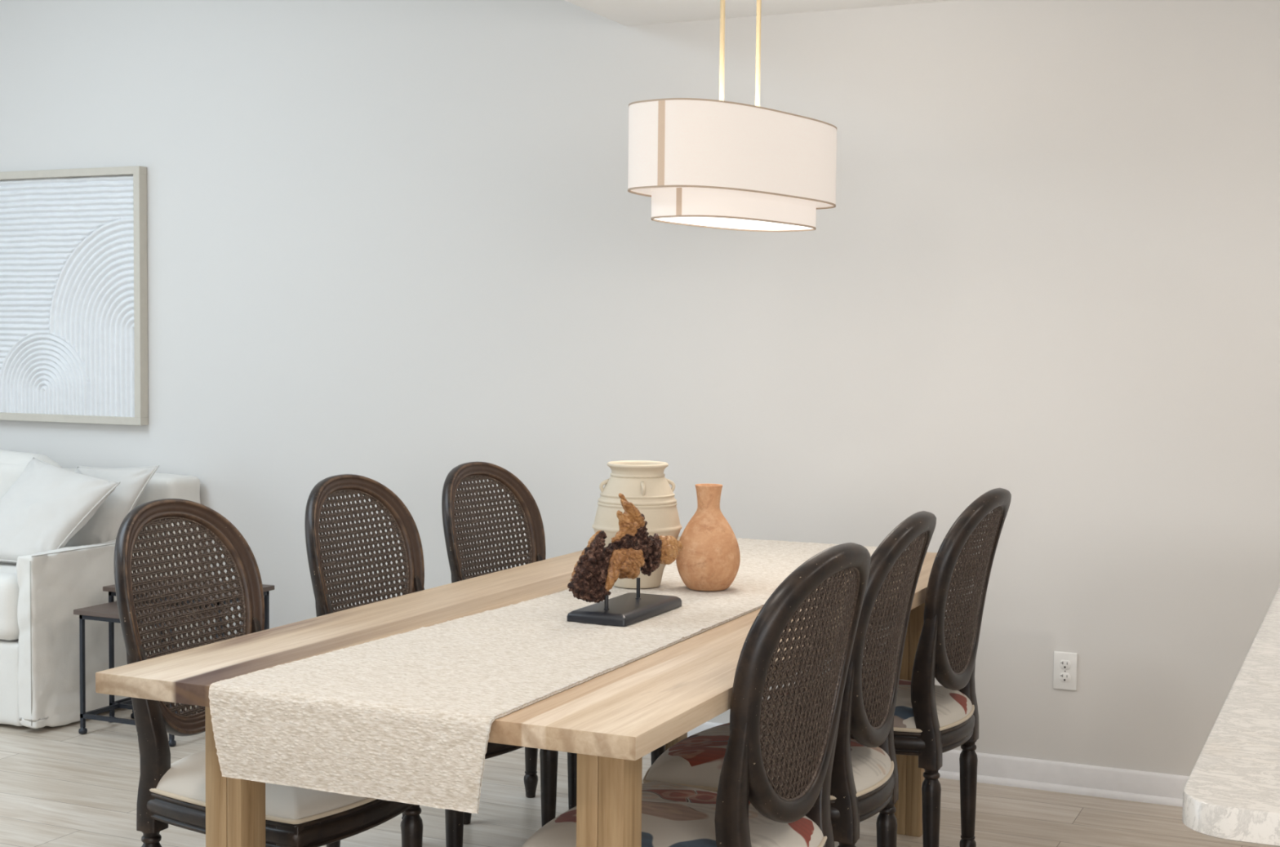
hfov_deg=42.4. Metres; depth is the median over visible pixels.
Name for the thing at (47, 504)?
throw pillow
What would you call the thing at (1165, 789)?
baseboard
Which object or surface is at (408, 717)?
table runner
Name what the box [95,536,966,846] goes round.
dining table
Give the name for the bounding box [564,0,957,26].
ceiling
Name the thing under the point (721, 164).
pendant light
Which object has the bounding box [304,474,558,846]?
dining chair
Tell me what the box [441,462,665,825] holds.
dining chair
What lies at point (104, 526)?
throw pillow
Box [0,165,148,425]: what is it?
wall art
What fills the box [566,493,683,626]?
driftwood sculpture
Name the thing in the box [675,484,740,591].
bottle vase
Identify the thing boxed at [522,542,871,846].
dining chair
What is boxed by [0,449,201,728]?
sofa
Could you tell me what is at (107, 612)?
side table
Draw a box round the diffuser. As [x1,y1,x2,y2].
[655,217,812,230]
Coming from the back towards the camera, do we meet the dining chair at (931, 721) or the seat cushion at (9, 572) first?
the seat cushion at (9, 572)
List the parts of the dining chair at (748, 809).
seat, post, frame, cane panel, post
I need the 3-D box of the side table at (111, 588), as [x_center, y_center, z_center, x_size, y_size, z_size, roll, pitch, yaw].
[-1.578,0.807,5.780,0.502,0.478,0.305,2,3,24]
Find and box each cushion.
[0,449,62,499]
[0,562,19,640]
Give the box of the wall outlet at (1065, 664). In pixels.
[1053,651,1077,691]
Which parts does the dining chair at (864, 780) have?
seat, post, leg, seat rail, post, leg, frame, cane panel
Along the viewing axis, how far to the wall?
5.36 m
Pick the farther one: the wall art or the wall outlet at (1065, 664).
the wall art
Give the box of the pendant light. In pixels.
[627,0,836,231]
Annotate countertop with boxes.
[1182,586,1279,846]
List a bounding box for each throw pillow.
[0,457,120,564]
[63,465,159,547]
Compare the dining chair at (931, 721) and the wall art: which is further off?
the wall art
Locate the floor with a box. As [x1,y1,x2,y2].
[0,702,1276,846]
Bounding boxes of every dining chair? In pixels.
[113,498,422,846]
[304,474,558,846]
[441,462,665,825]
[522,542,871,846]
[642,511,936,846]
[760,488,1011,846]
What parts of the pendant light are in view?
rod, lamp shade, lamp shade, rod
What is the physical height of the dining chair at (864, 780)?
0.998 m
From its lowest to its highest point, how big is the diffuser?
0.002 m
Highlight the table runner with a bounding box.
[208,537,877,813]
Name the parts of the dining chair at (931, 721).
seat rail, seat, post, leg, post, frame, leg, cane panel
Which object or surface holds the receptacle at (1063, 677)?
attached to the wall outlet at (1065, 664)
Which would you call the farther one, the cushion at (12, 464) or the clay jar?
the cushion at (12, 464)
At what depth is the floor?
4.74 m
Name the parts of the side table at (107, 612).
leg, frame, leg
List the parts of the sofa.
arm, backrest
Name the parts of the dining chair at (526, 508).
post, leg, cane panel, frame, leg, post, leg, leg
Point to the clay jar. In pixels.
(643, 484)
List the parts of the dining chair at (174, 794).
post, leg, cane panel, frame, post, seat, seat rail, leg, leg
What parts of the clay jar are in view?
handle, handle, handle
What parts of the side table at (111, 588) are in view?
leg, frame, leg, leg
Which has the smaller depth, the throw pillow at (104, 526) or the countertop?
the countertop
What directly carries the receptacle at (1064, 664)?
attached to the wall outlet at (1065, 664)
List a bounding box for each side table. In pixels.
[73,600,226,746]
[102,576,274,722]
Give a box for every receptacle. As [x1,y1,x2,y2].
[1058,672,1071,682]
[1059,660,1071,670]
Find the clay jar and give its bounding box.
[591,460,681,588]
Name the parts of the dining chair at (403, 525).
post, leg, cane panel, frame, post, leg, seat rail, leg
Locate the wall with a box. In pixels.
[0,0,1279,776]
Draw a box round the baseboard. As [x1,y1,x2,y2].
[687,722,1189,807]
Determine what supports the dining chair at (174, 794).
on the floor

